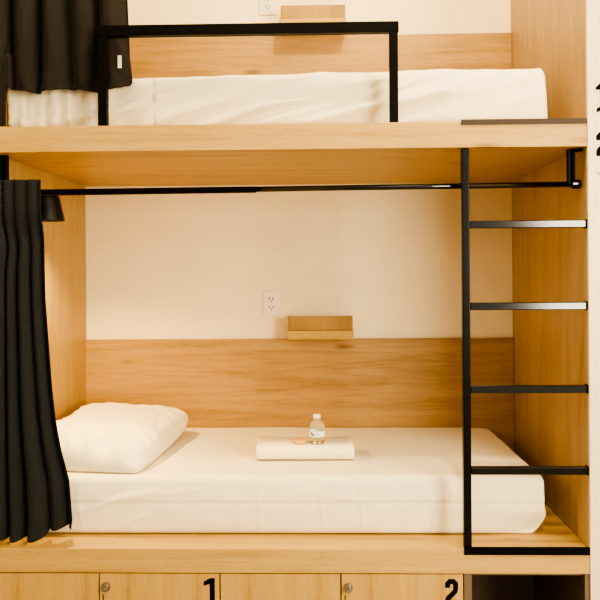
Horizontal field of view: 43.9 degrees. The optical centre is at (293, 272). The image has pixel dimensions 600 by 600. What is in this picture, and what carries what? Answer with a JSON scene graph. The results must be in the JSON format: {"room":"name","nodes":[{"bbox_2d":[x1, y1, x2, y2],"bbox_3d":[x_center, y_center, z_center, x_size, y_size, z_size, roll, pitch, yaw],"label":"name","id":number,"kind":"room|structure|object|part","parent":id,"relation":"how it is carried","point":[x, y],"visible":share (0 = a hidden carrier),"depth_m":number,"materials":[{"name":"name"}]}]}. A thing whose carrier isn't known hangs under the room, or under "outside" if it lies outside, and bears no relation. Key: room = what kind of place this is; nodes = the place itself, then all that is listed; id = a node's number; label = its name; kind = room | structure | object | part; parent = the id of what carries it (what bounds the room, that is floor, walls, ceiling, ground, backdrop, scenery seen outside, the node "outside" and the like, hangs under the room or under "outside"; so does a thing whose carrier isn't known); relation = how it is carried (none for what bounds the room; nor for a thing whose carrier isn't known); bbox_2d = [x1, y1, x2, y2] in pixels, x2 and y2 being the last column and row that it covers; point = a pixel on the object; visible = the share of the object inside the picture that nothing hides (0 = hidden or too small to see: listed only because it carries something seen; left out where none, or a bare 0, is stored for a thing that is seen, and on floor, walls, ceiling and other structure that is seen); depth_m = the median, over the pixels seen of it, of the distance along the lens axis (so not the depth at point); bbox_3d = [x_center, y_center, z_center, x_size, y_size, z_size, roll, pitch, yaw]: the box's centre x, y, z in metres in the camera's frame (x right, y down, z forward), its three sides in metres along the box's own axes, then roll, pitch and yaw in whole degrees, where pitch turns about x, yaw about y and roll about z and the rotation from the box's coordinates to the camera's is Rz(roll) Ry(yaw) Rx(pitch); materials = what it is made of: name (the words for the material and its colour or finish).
{"room":"dormitory","nodes":[
{"label":"dormitory","id":0,"kind":"room"},
{"bbox_2d":[85,0,512,339],"bbox_3d":[0.083,-0.561,3.549,6.400,4.200,0.100,0,0,1],"label":"wall","id":1,"kind":"structure","parent":0,"point":[159,266],"depth_m":3.50,"materials":[{"name":"beige paint"}]},
{"bbox_2d":[259,0,275,14],"bbox_3d":[-0.123,-1.269,3.498,0.079,0.112,0.010,0,0,1],"label":"wall outlet","id":2,"kind":"object","parent":1,"relation":"attached to","point":[266,7],"visible":1,"depth_m":3.50,"materials":[{"name":"beige plastic"}]},
{"bbox_2d":[263,292,279,314],"bbox_3d":[-0.104,0.143,3.498,0.079,0.112,0.010,0,0,1],"label":"wall outlet","id":3,"kind":"object","parent":1,"relation":"attached to","point":[271,300],"visible":1,"depth_m":3.50,"materials":[{"name":"beige plastic"}]},
{"bbox_2d":[281,5,345,22],"bbox_3d":[0.090,-1.163,3.432,0.296,0.105,0.130,0,0,1],"label":"wall ledge","id":4,"kind":"object","parent":1,"relation":"attached to","point":[289,13],"visible":0.62,"depth_m":3.38,"materials":[{"name":"brown wood"}]},
{"bbox_2d":[281,18,345,22],"bbox_3d":[0.091,-1.130,3.421,0.295,0.040,0.108,0,0,1],"label":"tray","id":5,"kind":"object","parent":4,"relation":"on","point":[283,20],"depth_m":3.37,"materials":[{"name":"brown wood"}]},
{"bbox_2d":[288,316,353,339],"bbox_3d":[0.124,0.248,3.432,0.296,0.105,0.130,0,0,1],"label":"wall ledge","id":6,"kind":"object","parent":1,"relation":"attached to","point":[299,327],"visible":1,"depth_m":3.38,"materials":[{"name":"brown wood"}]},
{"bbox_2d":[288,330,353,339],"bbox_3d":[0.124,0.281,3.421,0.295,0.040,0.108,0,0,1],"label":"tray","id":7,"kind":"object","parent":6,"relation":"on","point":[292,334],"depth_m":3.37,"materials":[{"name":"brown wood"}]},
{"bbox_2d":[570,179,580,188],"bbox_3d":[0.960,-0.302,2.537,0.027,0.032,0.032,0,0,1],"label":"end cap","id":8,"kind":"object","parent":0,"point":[574,183],"depth_m":2.53,"materials":[{"name":"black metal"}]},
{"bbox_3d":[0.024,1.590,0.550,6.400,0.100,6.100,0,0,1],"label":"floor","id":9,"kind":"structure","parent":0,"visible":0},
{"bbox_2d":[0,0,599,599],"bbox_3d":[-0.023,-0.111,2.997,2.688,3.298,1.002,0,0,1],"label":"bunk bed","id":10,"kind":"object","parent":9,"relation":"on","point":[356,382],"visible":0.65,"depth_m":2.97,"materials":[{"name":"brown wood"}]},
{"bbox_3d":[-1.016,-0.104,3.024,0.042,3.298,0.997,0,0,1],"label":"panel","id":11,"kind":"part","parent":10,"relation":"part of","materials":[{"name":"brown wood"}]},
{"bbox_2d":[0,572,99,599],"bbox_3d":[-0.823,1.253,2.812,0.342,0.472,0.578,0,0,1],"label":"locker","id":12,"kind":"object","parent":10,"relation":"in","point":[13,585],"visible":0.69,"depth_m":2.52,"materials":[{"name":"brown wood"}]},
{"bbox_2d":[41,196,64,221],"bbox_3d":[-0.925,-0.258,2.723,0.172,0.135,0.116,0,0,1],"label":"reading lamp","id":13,"kind":"object","parent":10,"relation":"attached to","point":[51,207],"visible":0.48,"depth_m":2.68,"materials":[{"name":"black metal"}]},
{"bbox_2d":[0,0,131,126],"bbox_3d":[-0.795,-1.059,2.576,0.455,1.111,0.087,0,0,1],"label":"curtain","id":14,"kind":"object","parent":10,"relation":"hanging from","point":[45,45],"visible":0.86,"depth_m":2.57,"materials":[{"name":"brown fabric"}]},
{"bbox_2d":[100,573,220,599],"bbox_3d":[-0.445,1.251,2.787,0.406,0.472,0.610,0,0,1],"label":"locker","id":15,"kind":"object","parent":10,"relation":"in","point":[113,586],"visible":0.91,"depth_m":2.51,"materials":[{"name":"brown wood"}]},
{"bbox_2d":[95,21,398,125],"bbox_3d":[-0.159,-0.671,2.521,1.024,0.339,0.030,0,0,1],"label":"guard rail","id":16,"kind":"object","parent":10,"relation":"attached to","point":[103,33],"visible":0.87,"depth_m":2.51,"materials":[{"name":"black metal"}]},
{"bbox_3d":[-0.648,-0.649,2.533,0.030,0.302,0.028,0,0,1],"label":"post","id":17,"kind":"part","parent":16,"relation":"part of","materials":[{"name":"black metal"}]},
{"bbox_3d":[-0.160,-0.822,2.521,1.024,0.036,0.030,0,0,1],"label":"rail","id":18,"kind":"part","parent":16,"relation":"part of","materials":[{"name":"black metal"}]},
{"bbox_3d":[0.336,-0.656,2.508,0.028,0.302,0.028,0,0,1],"label":"post","id":19,"kind":"part","parent":16,"relation":"part of","materials":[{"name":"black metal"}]},
{"bbox_2d":[7,68,547,126],"bbox_3d":[-0.050,-0.611,3.030,1.909,0.217,0.894,0,0,1],"label":"mattress","id":20,"kind":"object","parent":10,"relation":"on","point":[433,95],"visible":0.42,"depth_m":2.60,"materials":[{"name":"white fabric"}]},
{"bbox_2d":[220,573,339,599],"bbox_3d":[-0.037,1.248,2.793,0.403,0.472,0.578,0,0,1],"label":"locker","id":21,"kind":"object","parent":10,"relation":"in","point":[234,586],"visible":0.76,"depth_m":2.50,"materials":[{"name":"brown wood"}]},
{"bbox_2d":[0,148,582,195],"bbox_3d":[-0.021,-0.343,2.546,1.989,0.141,0.062,0,0,1],"label":"curtain rod","id":22,"kind":"object","parent":10,"relation":"attached to","point":[571,182],"visible":0.84,"depth_m":2.55,"materials":[{"name":"black metal"}]},
{"bbox_2d":[0,179,71,542],"bbox_3d":[-0.894,0.301,2.576,0.247,1.242,0.066,0,0,-7],"label":"curtain","id":23,"kind":"object","parent":22,"relation":"hanging from","point":[35,497],"visible":1,"depth_m":2.57,"materials":[{"name":"black fabric"}]},
{"bbox_2d":[48,427,545,532],"bbox_3d":[-0.038,0.821,3.046,1.884,0.211,0.862,0,0,1],"label":"mattress","id":24,"kind":"object","parent":10,"relation":"on","point":[209,480],"visible":0.8,"depth_m":2.63,"materials":[{"name":"white fabric"}]},
{"bbox_2d":[56,402,187,472],"bbox_3d":[-0.730,0.640,3.016,0.461,0.157,0.666,0,0,8],"label":"pillow","id":25,"kind":"object","parent":24,"relation":"on","point":[108,437],"visible":0.9,"depth_m":2.81,"materials":[{"name":"white fabric"}]},
{"bbox_2d":[256,436,353,459],"bbox_3d":[0.046,0.685,2.916,0.373,0.056,0.183,0,0,1],"label":"towel","id":26,"kind":"object","parent":24,"relation":"on","point":[340,447],"visible":0.98,"depth_m":2.83,"materials":[{"name":"white fabric"}]},
{"bbox_2d":[292,438,306,443],"bbox_3d":[0.023,0.650,2.885,0.060,0.012,0.060,0,0,1],"label":"soap","id":27,"kind":"object","parent":26,"relation":"on","point":[296,440],"visible":1,"depth_m":2.87,"materials":[{"name":"beige"}]},
{"bbox_2d":[309,414,324,443],"bbox_3d":[0.090,0.601,2.877,0.060,0.110,0.060,0,0,1],"label":"water bottle","id":28,"kind":"object","parent":26,"relation":"on","point":[316,429],"visible":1,"depth_m":2.85,"materials":[{"name":"clear plastic"}]},
{"bbox_3d":[0.022,0.617,3.488,2.000,0.618,0.019,0,0,1],"label":"panel","id":29,"kind":"part","parent":10,"relation":"part of","materials":[{"name":"brown wood"}]},
{"bbox_3d":[0.013,-0.805,3.488,2.000,0.604,0.019,0,0,1],"label":"panel","id":30,"kind":"part","parent":10,"relation":"part of","materials":[{"name":"brown wood"}]},
{"bbox_2d":[340,573,462,599],"bbox_3d":[0.371,1.245,2.767,0.406,0.472,0.610,0,0,1],"label":"locker","id":31,"kind":"object","parent":10,"relation":"in","point":[353,586],"visible":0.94,"depth_m":2.49,"materials":[{"name":"brown wood"}]},
{"bbox_2d":[460,118,589,554],"bbox_3d":[0.772,0.213,2.496,0.416,1.452,0.034,0,0,1],"label":"ladder","id":32,"kind":"object","parent":10,"relation":"attached to","point":[466,224],"visible":1,"depth_m":2.49,"materials":[{"name":"black metal"}]},
{"bbox_3d":[0.579,0.252,2.502,0.026,1.340,0.026,0,0,1],"label":"rail","id":33,"kind":"part","parent":32,"relation":"part of","materials":[{"name":"black metal"}]},
{"bbox_3d":[0.766,-0.504,2.480,0.416,0.018,0.003,0,0,1],"label":"plate","id":34,"kind":"part","parent":32,"relation":"part of","materials":[{"name":"brown wood"}]},
{"bbox_3d":[1.014,-0.118,2.981,0.046,3.298,0.985,0,0,1],"label":"panel","id":35,"kind":"part","parent":10,"relation":"part of","materials":[{"name":"brown wood"}]},
{"bbox_3d":[1.143,-0.119,2.477,0.330,3.298,0.016,0,0,1],"label":"post","id":36,"kind":"part","parent":10,"relation":"part of","materials":[{"name":"brown wood"}]}
]}

